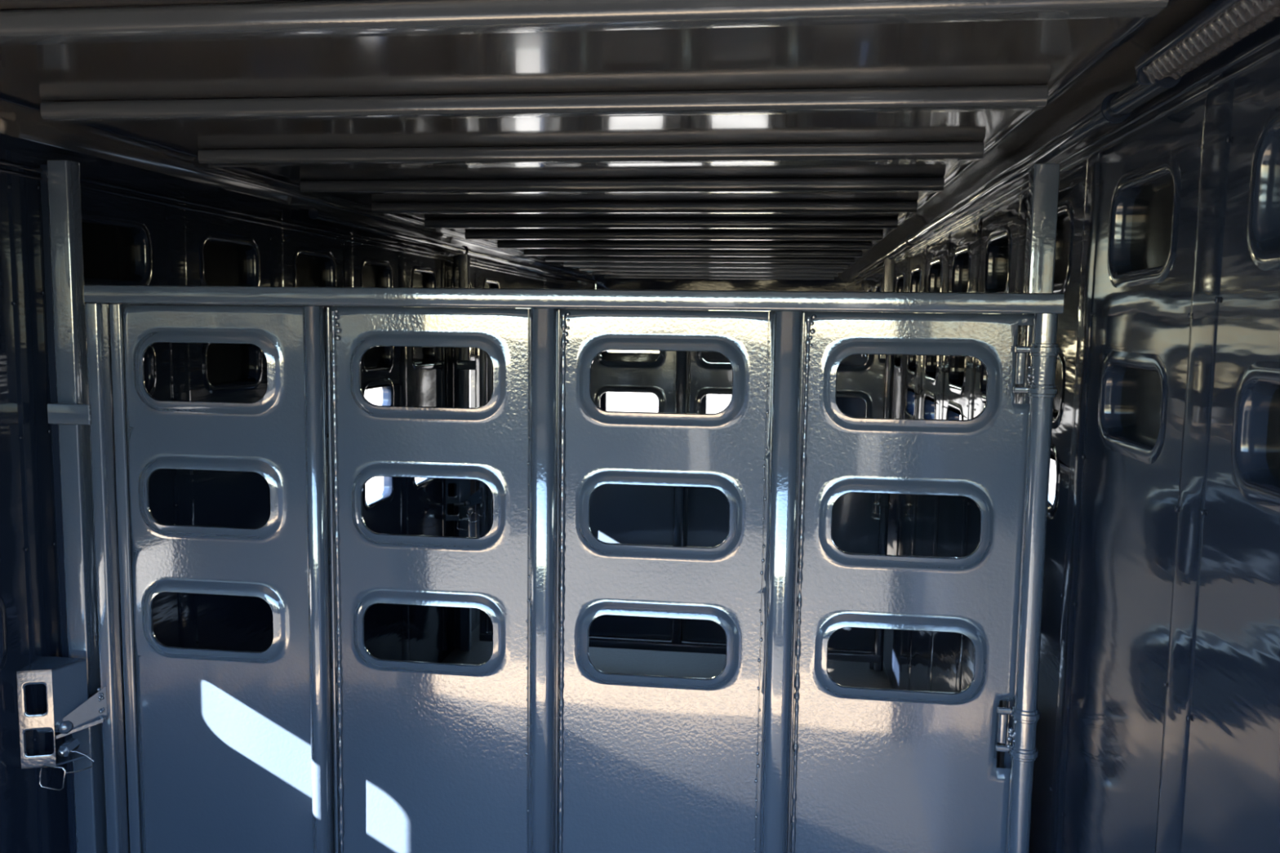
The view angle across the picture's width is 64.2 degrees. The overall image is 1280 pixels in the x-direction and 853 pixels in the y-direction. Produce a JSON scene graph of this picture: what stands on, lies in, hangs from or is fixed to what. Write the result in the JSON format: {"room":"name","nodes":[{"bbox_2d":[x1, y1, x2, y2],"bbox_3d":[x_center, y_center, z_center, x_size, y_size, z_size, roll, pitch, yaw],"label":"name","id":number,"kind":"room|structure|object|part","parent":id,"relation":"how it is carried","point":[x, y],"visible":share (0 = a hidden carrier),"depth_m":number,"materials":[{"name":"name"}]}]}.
{"room":"cargo space","nodes":[
{"label":"cargo space","id":0,"kind":"room"},
{"bbox_2d":[0,133,595,852],"bbox_3d":[-0.990,0.169,4.498,0.037,1.985,8.820,2,6,7],"label":"wall","id":1,"kind":"structure","parent":0,"point":[34,819],"depth_m":2.60,"materials":[{"name":"black metal"}]},
{"bbox_2d":[0,598,7,671],"bbox_3d":[-1.339,0.433,1.931,0.041,0.189,0.330,2,6,7],"label":"window","id":2,"kind":"structure","parent":1,"relation":"in","point":[3,636],"depth_m":2.08,"materials":[{"name":"black metal"}]},
{"bbox_2d":[80,208,152,284],"bbox_3d":[-1.257,-0.409,2.384,0.041,0.177,0.330,2,6,7],"label":"window","id":3,"kind":"structure","parent":1,"relation":"in","point":[117,249],"depth_m":2.43,"materials":[{"name":"black glass"}]},
{"bbox_3d":[-1.271,-0.409,2.386,0.008,0.125,0.278,2,6,7],"label":"pane","id":4,"kind":"part","parent":3,"relation":"part of","materials":[{"name":"black glass"}]},
{"bbox_2d":[109,334,156,406],"bbox_3d":[-1.261,-0.133,2.412,0.041,0.168,0.330,2,6,7],"label":"window","id":5,"kind":"structure","parent":1,"relation":"in","point":[149,359],"depth_m":2.55,"materials":[{"name":"black metal"}]},
{"bbox_3d":[-1.275,-0.133,2.414,0.008,0.116,0.278,2,6,7],"label":"pane","id":6,"kind":"part","parent":5,"relation":"part of","materials":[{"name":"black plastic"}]},
{"bbox_2d":[199,231,260,286],"bbox_3d":[-1.185,-0.461,2.916,0.041,0.177,0.330,2,6,7],"label":"window","id":7,"kind":"structure","parent":1,"relation":"in","point":[224,259],"depth_m":2.94,"materials":[{"name":"black glass"}]},
{"bbox_3d":[-1.200,-0.461,2.918,0.008,0.125,0.278,2,6,7],"label":"pane","id":8,"kind":"part","parent":7,"relation":"part of","materials":[{"name":"black glass"}]},
{"bbox_2d":[201,343,262,394],"bbox_3d":[-1.189,-0.185,2.943,0.041,0.168,0.330,2,6,7],"label":"window","id":9,"kind":"structure","parent":1,"relation":"in","point":[226,367],"depth_m":2.97,"materials":[{"name":"glass"}]},
{"bbox_3d":[-1.204,-0.185,2.945,0.008,0.116,0.278,2,6,7],"label":"pane","id":10,"kind":"part","parent":9,"relation":"part of","materials":[{"name":"black plastic"}]},
{"bbox_2d":[0,168,590,288],"bbox_3d":[-0.966,-0.742,4.380,0.010,0.011,8.750,2,6,7],"label":"trim","id":11,"kind":"structure","parent":1,"relation":"attached to","point":[2,170],"depth_m":2.91,"materials":[{"name":"black metal"}]},
{"bbox_2d":[0,159,595,288],"bbox_3d":[-0.965,-0.758,4.379,0.013,0.014,8.750,2,6,7],"label":"trim","id":12,"kind":"structure","parent":1,"relation":"attached to","point":[2,162],"depth_m":2.91,"materials":[{"name":"black metal"}]},
{"bbox_2d":[0,93,604,276],"bbox_3d":[-0.873,-0.862,4.382,0.016,0.016,8.800,2,6,7],"label":"trim","id":13,"kind":"structure","parent":1,"relation":"attached to","point":[4,98],"depth_m":2.49,"materials":[{"name":"black metal"}]},
{"bbox_2d":[292,245,336,286],"bbox_3d":[-1.114,-0.513,3.448,0.041,0.177,0.330,2,6,7],"label":"window","id":14,"kind":"structure","parent":1,"relation":"in","point":[311,267],"depth_m":3.48,"materials":[{"name":"black glass"}]},
{"bbox_3d":[-1.129,-0.513,3.450,0.008,0.125,0.278,2,6,7],"label":"pane","id":15,"kind":"part","parent":14,"relation":"part of","materials":[{"name":"black glass"}]},
{"bbox_2d":[360,257,392,287],"bbox_3d":[-1.043,-0.565,3.979,0.041,0.177,0.330,2,6,7],"label":"window","id":16,"kind":"structure","parent":1,"relation":"in","point":[374,273],"depth_m":4.01,"materials":[{"name":"black glass"}]},
{"bbox_3d":[-1.057,-0.565,3.981,0.008,0.125,0.278,2,6,7],"label":"pane","id":17,"kind":"part","parent":16,"relation":"part of","materials":[{"name":"black glass"}]},
{"bbox_2d":[361,346,393,375],"bbox_3d":[-1.046,-0.289,4.007,0.041,0.168,0.330,2,6,7],"label":"window","id":18,"kind":"structure","parent":1,"relation":"in","point":[377,360],"depth_m":4.06,"materials":[{"name":"black metal"}]},
{"bbox_3d":[-1.061,-0.289,4.009,0.008,0.116,0.278,2,6,7],"label":"pane","id":19,"kind":"part","parent":18,"relation":"part of","materials":[{"name":"black plastic"}]},
{"bbox_2d":[362,377,394,405],"bbox_3d":[-1.049,-0.111,4.025,0.041,0.150,0.330,2,6,7],"label":"window","id":20,"kind":"structure","parent":1,"relation":"in","point":[388,391],"depth_m":4.15,"materials":[{"name":"black metal"}]},
{"bbox_2d":[363,476,395,511],"bbox_3d":[-1.053,0.225,4.058,0.041,0.189,0.330,2,6,7],"label":"window","id":21,"kind":"structure","parent":1,"relation":"in","point":[387,495],"depth_m":4.14,"materials":[{"name":"black metal"}]},
{"bbox_2d":[411,346,436,369],"bbox_3d":[-0.975,-0.341,4.539,0.041,0.168,0.330,2,6,7],"label":"window","id":22,"kind":"structure","parent":1,"relation":"in","point":[423,357],"depth_m":4.59,"materials":[{"name":"black metal"}]},
{"bbox_3d":[-0.989,-0.341,4.540,0.008,0.116,0.278,2,6,7],"label":"pane","id":23,"kind":"part","parent":22,"relation":"part of","materials":[{"name":"black plastic"}]},
{"bbox_2d":[411,265,436,307],"bbox_3d":[-0.971,-0.617,4.511,0.041,0.177,0.330,2,6,7],"label":"window","id":24,"kind":"structure","parent":1,"relation":"in","point":[421,277],"depth_m":4.55,"materials":[{"name":"black metal"}]},
{"bbox_3d":[-0.986,-0.617,4.513,0.008,0.125,0.278,2,6,7],"label":"pane","id":25,"kind":"part","parent":24,"relation":"part of","materials":[{"name":"black glass"}]},
{"bbox_2d":[413,477,435,489],"bbox_3d":[-0.982,0.173,4.590,0.041,0.189,0.330,2,6,7],"label":"window","id":26,"kind":"structure","parent":1,"relation":"in","point":[420,483],"depth_m":4.57,"materials":[{"name":"black metal"}]},
{"bbox_2d":[308,208,596,284],"bbox_3d":[-0.719,-0.944,5.884,0.048,0.048,5.200,2,6,7],"label":"conduit pipe","id":27,"kind":"object","parent":1,"relation":"attached to","point":[314,214],"visible":0.99,"depth_m":4.31,"materials":[{"name":"black metal"}]},
{"bbox_2d":[450,274,471,288],"bbox_3d":[-0.900,-0.669,5.043,0.041,0.177,0.330,2,6,7],"label":"window","id":28,"kind":"structure","parent":1,"relation":"in","point":[451,284],"depth_m":4.89,"materials":[{"name":"black metal"}]},
{"bbox_2d":[451,347,471,364],"bbox_3d":[-0.904,-0.393,5.070,0.041,0.168,0.330,2,6,7],"label":"window","id":29,"kind":"structure","parent":1,"relation":"in","point":[452,348],"depth_m":4.94,"materials":[{"name":"black metal"}]},
{"bbox_2d":[483,277,499,288],"bbox_3d":[-0.829,-0.721,5.574,0.041,0.177,0.330,2,6,7],"label":"window","id":30,"kind":"structure","parent":1,"relation":"in","point":[488,282],"depth_m":5.59,"materials":[{"name":"black glass"}]},
{"bbox_3d":[-0.843,-0.721,5.576,0.008,0.125,0.278,2,6,7],"label":"pane","id":31,"kind":"part","parent":30,"relation":"part of","materials":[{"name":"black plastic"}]},
{"bbox_2d":[0,0,1215,283],"bbox_3d":[0.083,-0.826,4.257,2.110,0.071,8.820,2,6,7],"label":"ceiling","id":32,"kind":"structure","parent":0,"point":[1038,51],"depth_m":1.83,"materials":[{"name":"grey paint"}]},
{"bbox_2d":[40,84,1048,124],"bbox_3d":[-0.230,-0.590,1.874,1.865,0.037,0.060,2,6,7],"label":"bow","id":33,"kind":"object","parent":32,"relation":"attached to","point":[1015,97],"visible":1,"depth_m":1.84,"materials":[{"name":"grey metal"}]},
{"bbox_2d":[0,0,1169,45],"bbox_3d":[-0.301,-0.538,1.338,1.865,0.037,0.060,2,6,7],"label":"bow","id":34,"kind":"object","parent":32,"relation":"attached to","point":[313,18],"visible":1,"depth_m":1.30,"materials":[{"name":"grey metal"}]},
{"bbox_2d":[197,141,984,166],"bbox_3d":[-0.158,-0.643,2.409,1.865,0.037,0.060,2,6,7],"label":"bow","id":35,"kind":"object","parent":32,"relation":"attached to","point":[957,150],"visible":1,"depth_m":2.38,"materials":[{"name":"grey metal"}]},
{"bbox_2d":[299,177,944,194],"bbox_3d":[-0.086,-0.695,2.945,1.865,0.037,0.060,2,6,7],"label":"bow","id":36,"kind":"object","parent":32,"relation":"attached to","point":[815,184],"visible":1,"depth_m":2.91,"materials":[{"name":"grey metal"}]},
{"bbox_2d":[371,200,917,213],"bbox_3d":[-0.014,-0.748,3.481,1.865,0.037,0.060,2,6,7],"label":"bow","id":37,"kind":"object","parent":32,"relation":"attached to","point":[795,206],"visible":1,"depth_m":3.45,"materials":[{"name":"grey metal"}]},
{"bbox_2d":[424,217,897,228],"bbox_3d":[0.058,-0.800,4.016,1.865,0.037,0.060,2,6,7],"label":"bow","id":38,"kind":"object","parent":32,"relation":"attached to","point":[788,223],"visible":1,"depth_m":3.98,"materials":[{"name":"grey metal"}]},
{"bbox_2d":[464,231,883,240],"bbox_3d":[0.130,-0.852,4.552,1.865,0.037,0.060,2,6,7],"label":"bow","id":39,"kind":"object","parent":32,"relation":"attached to","point":[469,235],"visible":1,"depth_m":4.53,"materials":[{"name":"grey metal"}]},
{"bbox_2d":[497,240,871,249],"bbox_3d":[0.202,-0.905,5.088,1.865,0.037,0.060,2,6,7],"label":"bow","id":40,"kind":"object","parent":32,"relation":"attached to","point":[500,244],"visible":1,"depth_m":5.06,"materials":[{"name":"grey metal"}]},
{"bbox_2d":[523,248,862,257],"bbox_3d":[0.274,-0.957,5.623,1.865,0.037,0.060,2,6,7],"label":"bow","id":41,"kind":"object","parent":32,"relation":"attached to","point":[537,252],"visible":0.98,"depth_m":5.59,"materials":[{"name":"grey metal"}]},
{"bbox_2d":[545,256,854,263],"bbox_3d":[0.346,-1.010,6.159,1.865,0.037,0.060,2,6,7],"label":"bow","id":42,"kind":"object","parent":32,"relation":"attached to","point":[548,259],"visible":0.88,"depth_m":6.13,"materials":[{"name":"grey metal"}]},
{"bbox_2d":[563,262,848,268],"bbox_3d":[0.418,-1.062,6.695,1.865,0.037,0.060,2,6,7],"label":"bow","id":43,"kind":"object","parent":32,"relation":"attached to","point":[626,264],"visible":0.72,"depth_m":6.66,"materials":[{"name":"grey metal"}]},
{"bbox_2d":[578,266,843,272],"bbox_3d":[0.489,-1.114,7.230,1.865,0.037,0.060,2,6,7],"label":"bow","id":44,"kind":"object","parent":32,"relation":"attached to","point":[580,268],"visible":0.7,"depth_m":7.20,"materials":[{"name":"grey metal"}]},
{"bbox_2d":[592,271,838,276],"bbox_3d":[0.561,-1.167,7.766,1.865,0.037,0.060,2,6,7],"label":"bow","id":45,"kind":"object","parent":32,"relation":"attached to","point":[654,273],"visible":0.69,"depth_m":7.74,"materials":[{"name":"grey metal"}]},
{"bbox_2d":[604,275,834,279],"bbox_3d":[0.633,-1.219,8.302,1.865,0.037,0.060,2,6,7],"label":"bow","id":46,"kind":"object","parent":32,"relation":"attached to","point":[769,277],"visible":0.59,"depth_m":8.27,"materials":[{"name":"grey metal"}]},
{"bbox_2d":[440,623,892,688],"bbox_3d":[0.057,1.223,4.476,2.170,0.080,8.850,2,6,7],"label":"floor","id":47,"kind":"structure","parent":0,"point":[643,662],"depth_m":4.91,"materials":[{"name":"metal"}]},
{"bbox_2d":[16,160,106,852],"bbox_3d":[-1.222,0.417,2.178,0.129,1.945,0.150,2,6,7],"label":"post","id":48,"kind":"object","parent":47,"relation":"on","point":[71,679],"visible":1,"depth_m":2.18,"materials":[{"name":"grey metal"}]},
{"bbox_2d":[21,751,89,768],"bbox_3d":[-1.246,0.715,2.176,0.098,0.004,0.082,2,6,7],"label":"latch","id":49,"kind":"object","parent":48,"relation":"attached to","point":[57,761],"depth_m":2.15,"materials":[{"name":"grey metal"}]},
{"bbox_3d":[-1.260,0.413,2.245,0.036,1.940,0.008,2,6,7],"label":"filler plate","id":50,"kind":"part","parent":48,"relation":"part of","materials":[{"name":"grey metal"}]},
{"bbox_2d":[445,253,476,651],"bbox_3d":[-0.854,0.149,4.921,0.129,1.945,0.150,2,6,7],"label":"post","id":51,"kind":"object","parent":47,"relation":"on","point":[463,365],"visible":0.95,"depth_m":4.93,"materials":[{"name":"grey metal"}]},
{"bbox_3d":[-0.892,0.144,4.987,0.036,1.940,0.008,2,6,7],"label":"filler plate","id":52,"kind":"part","parent":51,"relation":"part of","materials":[{"name":"black metal"}]},
{"bbox_2d":[445,517,470,520],"bbox_3d":[-0.878,0.447,4.919,0.098,0.004,0.082,2,6,7],"label":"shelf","id":53,"kind":"object","parent":51,"relation":"attached to","point":[446,518],"depth_m":4.89,"materials":[{"name":"blue metal"}]},
{"bbox_2d":[868,259,894,669],"bbox_3d":[1.132,0.196,4.764,0.048,1.935,0.092,2,6,7],"label":"post","id":54,"kind":"object","parent":47,"relation":"on","point":[888,264],"visible":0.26,"depth_m":4.68,"materials":[{"name":"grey metal"}]},
{"bbox_2d":[453,348,895,671],"bbox_3d":[0.131,0.293,4.798,2.055,1.666,0.148,2,6,7],"label":"gate","id":55,"kind":"object","parent":54,"relation":"attached to","point":[636,514],"visible":0.15,"depth_m":4.84,"materials":[{"name":"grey metal"}]},
{"bbox_3d":[-0.801,0.340,4.925,0.111,0.095,0.034,-2,6,-28],"label":"latch arm","id":56,"kind":"part","parent":55,"relation":"part of","materials":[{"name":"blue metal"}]},
{"bbox_3d":[-0.762,0.246,4.955,0.029,1.552,0.040,2,6,7],"label":"rail","id":57,"kind":"part","parent":55,"relation":"part of","materials":[{"name":"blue metal"}]},
{"bbox_3d":[-0.506,0.250,4.945,0.440,1.552,0.018,2,6,7],"label":"gate panel","id":58,"kind":"part","parent":55,"relation":"part of","materials":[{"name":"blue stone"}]},
{"bbox_3d":[-0.048,0.263,4.884,0.475,1.552,0.018,2,6,7],"label":"gate panel","id":59,"kind":"part","parent":55,"relation":"part of","materials":[{"name":"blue metal"}]},
{"bbox_3d":[0.169,1.062,4.910,1.930,0.038,0.040,2,6,7],"label":"rail","id":60,"kind":"part","parent":55,"relation":"part of","materials":[{"name":"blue metal"}]},
{"bbox_3d":[0.427,0.275,4.821,0.458,1.552,0.020,2,6,7],"label":"gate panel","id":61,"kind":"part","parent":55,"relation":"part of","materials":[{"name":"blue metal"}]},
{"bbox_3d":[0.899,0.288,4.760,0.456,1.552,0.019,2,6,7],"label":"gate panel","id":62,"kind":"part","parent":55,"relation":"part of","materials":[{"name":"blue metal"}]},
{"bbox_2d":[999,163,1060,768],"bbox_3d":[0.758,0.464,2.023,0.048,1.935,0.092,2,6,7],"label":"post","id":63,"kind":"object","parent":47,"relation":"on","point":[1044,178],"visible":0.18,"depth_m":1.95,"materials":[{"name":"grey metal"}]},
{"bbox_2d":[36,284,1064,852],"bbox_3d":[-0.257,0.561,2.058,2.055,1.666,0.148,2,6,7],"label":"gate","id":64,"kind":"object","parent":63,"relation":"attached to","point":[313,741],"visible":1,"depth_m":2.08,"materials":[{"name":"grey metal"}]},
{"bbox_3d":[-1.189,0.608,2.185,0.111,0.095,0.034,-2,6,-28],"label":"latch arm","id":65,"kind":"part","parent":64,"relation":"part of","materials":[{"name":"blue metal"}]},
{"bbox_3d":[-1.150,0.514,2.215,0.029,1.552,0.040,2,6,7],"label":"rail","id":66,"kind":"part","parent":64,"relation":"part of","materials":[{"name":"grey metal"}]},
{"bbox_3d":[-0.894,0.518,2.205,0.440,1.552,0.018,2,6,7],"label":"gate panel","id":67,"kind":"part","parent":64,"relation":"part of","materials":[{"name":"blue metal"}]},
{"bbox_3d":[-0.435,0.530,2.144,0.475,1.552,0.018,2,6,7],"label":"gate panel","id":68,"kind":"part","parent":64,"relation":"part of","materials":[{"name":"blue metal"}]},
{"bbox_3d":[-0.188,-0.252,2.011,1.950,0.038,0.040,2,6,7],"label":"rail","id":69,"kind":"part","parent":64,"relation":"part of","materials":[{"name":"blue metal"}]},
{"bbox_3d":[0.039,0.543,2.082,0.458,1.552,0.020,2,6,7],"label":"gate panel","id":70,"kind":"part","parent":64,"relation":"part of","materials":[{"name":"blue metal"}]},
{"bbox_3d":[0.511,0.555,2.020,0.456,1.552,0.019,2,6,7],"label":"gate panel","id":71,"kind":"part","parent":64,"relation":"part of","materials":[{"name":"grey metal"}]},
{"bbox_2d":[595,275,845,413],"bbox_3d":[0.655,-0.255,8.722,2.110,2.036,0.030,2,6,7],"label":"wall","id":72,"kind":"structure","parent":0,"point":[837,284],"depth_m":8.65,"materials":[{"name":"black metal"}]},
{"bbox_2d":[841,16,1279,852],"bbox_3d":[1.128,0.225,4.219,0.037,1.985,8.820,2,6,7],"label":"wall","id":73,"kind":"structure","parent":0,"point":[1158,724],"depth_m":1.50,"materials":[{"name":"black metal"}]},
{"bbox_2d":[866,285,871,312],"bbox_3d":[1.429,-0.771,6.272,0.041,0.185,0.311,2,6,7],"label":"window","id":74,"kind":"structure","parent":73,"relation":"in","point":[869,288],"depth_m":6.26,"materials":[{"name":"black metal"}]},
{"bbox_2d":[875,281,880,291],"bbox_3d":[1.359,-0.720,5.752,0.041,0.185,0.311,2,6,7],"label":"window","id":75,"kind":"structure","parent":73,"relation":"in","point":[877,288],"depth_m":5.82,"materials":[{"name":"black metal"}]},
{"bbox_2d":[893,355,901,372],"bbox_3d":[1.216,-0.340,4.740,0.041,0.165,0.311,2,6,7],"label":"window","id":76,"kind":"structure","parent":73,"relation":"in","point":[897,357],"depth_m":4.85,"materials":[{"name":"black metal"}]},
{"bbox_2d":[895,271,904,292],"bbox_3d":[1.219,-0.619,4.712,0.041,0.185,0.311,2,6,7],"label":"window","id":77,"kind":"structure","parent":73,"relation":"in","point":[900,277],"depth_m":4.82,"materials":[{"name":"black metal"}]},
{"bbox_2d":[905,382,915,418],"bbox_3d":[1.143,-0.102,4.239,0.041,0.150,0.311,2,6,7],"label":"window","id":78,"kind":"structure","parent":73,"relation":"in","point":[910,399],"depth_m":4.36,"materials":[{"name":"glass"}]},
{"bbox_2d":[906,355,917,377],"bbox_3d":[1.146,-0.289,4.220,0.041,0.165,0.311,2,6,7],"label":"window","id":79,"kind":"structure","parent":73,"relation":"in","point":[912,360],"depth_m":4.34,"materials":[{"name":"glass"}]},
{"bbox_2d":[910,264,920,292],"bbox_3d":[1.150,-0.568,4.192,0.041,0.185,0.311,2,6,7],"label":"window","id":80,"kind":"structure","parent":73,"relation":"in","point":[915,278],"depth_m":4.31,"materials":[{"name":"black glass"}]},
{"bbox_2d":[922,390,936,419],"bbox_3d":[1.074,-0.052,3.719,0.041,0.150,0.311,2,6,7],"label":"window","id":81,"kind":"structure","parent":73,"relation":"in","point":[929,406],"depth_m":3.84,"materials":[{"name":"black metal"}]},
{"bbox_2d":[924,355,938,385],"bbox_3d":[1.076,-0.238,3.700,0.041,0.165,0.311,2,6,7],"label":"window","id":82,"kind":"structure","parent":73,"relation":"in","point":[931,361],"depth_m":3.82,"materials":[{"name":"glass"}]},
{"bbox_3d":[1.091,-0.238,3.698,0.008,0.113,0.259,2,6,7],"label":"pane","id":83,"kind":"part","parent":82,"relation":"part of","materials":[{"name":"glass"}]},
{"bbox_2d":[928,255,942,292],"bbox_3d":[1.080,-0.517,3.672,0.041,0.185,0.311,2,6,7],"label":"window","id":84,"kind":"structure","parent":73,"relation":"in","point":[935,275],"depth_m":3.79,"materials":[{"name":"black metal"}]},
{"bbox_3d":[1.094,-0.516,3.670,0.008,0.133,0.259,2,6,7],"label":"pane","id":85,"kind":"part","parent":84,"relation":"part of","materials":[{"name":"black glass"}]},
{"bbox_2d":[946,400,963,419],"bbox_3d":[1.004,-0.001,3.199,0.041,0.150,0.311,2,6,7],"label":"window","id":86,"kind":"structure","parent":73,"relation":"in","point":[950,415],"depth_m":3.30,"materials":[{"name":"black metal"}]},
{"bbox_2d":[947,355,966,395],"bbox_3d":[1.006,-0.187,3.180,0.041,0.165,0.311,2,6,7],"label":"window","id":87,"kind":"structure","parent":73,"relation":"in","point":[957,364],"depth_m":3.29,"materials":[{"name":"glass"}]},
{"bbox_3d":[1.021,-0.187,3.178,0.008,0.113,0.259,2,6,7],"label":"pane","id":88,"kind":"part","parent":87,"relation":"part of","materials":[{"name":"glass"}]},
{"bbox_2d":[951,243,970,292],"bbox_3d":[1.010,-0.466,3.152,0.041,0.185,0.311,2,6,7],"label":"window","id":89,"kind":"structure","parent":73,"relation":"in","point":[962,257],"depth_m":3.26,"materials":[{"name":"black glass"}]},
{"bbox_3d":[1.024,-0.466,3.151,0.008,0.133,0.259,2,6,7],"label":"pane","id":90,"kind":"part","parent":89,"relation":"part of","materials":[{"name":"black glass"}]},
{"bbox_2d":[979,361,986,403],"bbox_3d":[0.936,-0.136,2.660,0.041,0.165,0.311,2,6,7],"label":"window","id":91,"kind":"structure","parent":73,"relation":"in","point":[983,374],"depth_m":2.79,"materials":[{"name":"glass"}]},
{"bbox_2d":[984,226,1011,293],"bbox_3d":[0.940,-0.415,2.632,0.041,0.185,0.311,2,6,7],"label":"window","id":92,"kind":"structure","parent":73,"relation":"in","point":[998,247],"depth_m":2.72,"materials":[{"name":"black glass"}]},
{"bbox_3d":[0.955,-0.415,2.631,0.008,0.133,0.259,2,6,7],"label":"pane","id":93,"kind":"part","parent":92,"relation":"part of","materials":[{"name":"black glass"}]},
{"bbox_2d":[834,0,1177,278],"bbox_3d":[1.039,-0.812,4.130,0.016,0.016,8.800,2,6,7],"label":"trim","id":94,"kind":"structure","parent":73,"relation":"attached to","point":[1136,24],"depth_m":1.74,"materials":[{"name":"black metal"}]},
{"bbox_2d":[857,76,1181,275],"bbox_3d":[1.051,-0.722,3.894,0.048,0.048,5.100,2,6,7],"label":"rail","id":95,"kind":"object","parent":73,"relation":"attached to","point":[1116,108],"visible":0.98,"depth_m":1.87,"materials":[{"name":"black metal"}]},
{"bbox_2d":[1047,443,1059,517],"bbox_3d":[0.864,0.101,2.159,0.041,0.150,0.311,2,6,7],"label":"window","id":96,"kind":"structure","parent":73,"relation":"in","point":[1052,500],"depth_m":2.03,"materials":[{"name":"black metal"}]},
{"bbox_2d":[1052,349,1065,429],"bbox_3d":[0.867,-0.086,2.140,0.041,0.165,0.311,2,6,7],"label":"window","id":97,"kind":"structure","parent":73,"relation":"in","point":[1058,406],"depth_m":2.04,"materials":[{"name":"black metal"}]},
{"bbox_3d":[0.881,-0.085,2.139,0.008,0.113,0.259,2,6,7],"label":"pane","id":98,"kind":"part","parent":97,"relation":"part of","materials":[{"name":"glass"}]},
{"bbox_2d":[845,29,1279,287],"bbox_3d":[1.122,-0.732,4.101,0.013,0.014,8.750,2,6,7],"label":"trim","id":99,"kind":"structure","parent":73,"relation":"attached to","point":[1273,38],"depth_m":1.55,"materials":[{"name":"black metal"}]},
{"bbox_2d":[845,44,1279,288],"bbox_3d":[1.122,-0.716,4.103,0.010,0.011,8.750,2,6,7],"label":"trim","id":100,"kind":"structure","parent":73,"relation":"attached to","point":[1275,51],"depth_m":1.55,"materials":[{"name":"black metal"}]},
{"bbox_2d":[1053,200,1073,293],"bbox_3d":[0.871,-0.364,2.113,0.041,0.185,0.311,2,6,7],"label":"window","id":101,"kind":"structure","parent":73,"relation":"in","point":[1064,233],"depth_m":2.10,"materials":[{"name":"black glass"}]},
{"bbox_3d":[0.885,-0.364,2.111,0.008,0.133,0.259,2,6,7],"label":"pane","id":102,"kind":"part","parent":101,"relation":"part of","materials":[{"name":"black glass"}]},
{"bbox_2d":[1097,351,1167,463],"bbox_3d":[0.797,-0.035,1.621,0.041,0.165,0.311,2,6,7],"label":"window","id":103,"kind":"structure","parent":73,"relation":"in","point":[1133,396],"depth_m":1.66,"materials":[{"name":"black glass"}]},
{"bbox_3d":[0.811,-0.034,1.619,0.008,0.113,0.259,2,6,7],"label":"pane","id":104,"kind":"part","parent":103,"relation":"part of","materials":[{"name":"black glass"}]},
{"bbox_2d":[1106,155,1180,288],"bbox_3d":[0.801,-0.313,1.593,0.041,0.185,0.311,2,6,7],"label":"window","id":105,"kind":"structure","parent":73,"relation":"in","point":[1144,208],"depth_m":1.63,"materials":[{"name":"black glass"}]},
{"bbox_3d":[0.815,-0.313,1.591,0.008,0.133,0.259,2,6,7],"label":"pane","id":106,"kind":"part","parent":105,"relation":"part of","materials":[{"name":"black glass"}]},
{"bbox_2d":[1134,0,1279,86],"bbox_3d":[0.651,-0.443,0.939,0.060,0.040,0.950,2,6,7],"label":"lamp","id":107,"kind":"object","parent":73,"relation":"attached to","point":[1222,24],"visible":0.99,"depth_m":1.21,"materials":[{"name":"grey plastic"}]},
{"bbox_2d":[1231,361,1279,512],"bbox_3d":[0.727,0.016,1.101,0.041,0.165,0.311,2,6,7],"label":"window","id":108,"kind":"structure","parent":73,"relation":"in","point":[1255,431],"depth_m":1.22,"materials":[{"name":"black glass"}]},
{"bbox_3d":[0.742,0.017,1.099,0.008,0.113,0.259,2,6,7],"label":"pane","id":109,"kind":"part","parent":108,"relation":"part of","materials":[{"name":"black glass"}]},
{"bbox_2d":[1246,106,1279,271],"bbox_3d":[0.731,-0.262,1.073,0.041,0.185,0.311,2,6,7],"label":"window","id":110,"kind":"structure","parent":73,"relation":"in","point":[1263,226],"depth_m":1.20,"materials":[{"name":"black glass"}]},
{"label":"outside","id":111,"kind":"structure","parent":0,"visible":0},
{"bbox_2d":[364,386,1056,502],"bbox_3d":[-0.028,2.060,0.205,120.000,0.001,120.000,2,6,7],"label":"ground","id":112,"kind":"structure","parent":111,"point":[615,401],"depth_m":26.56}
]}

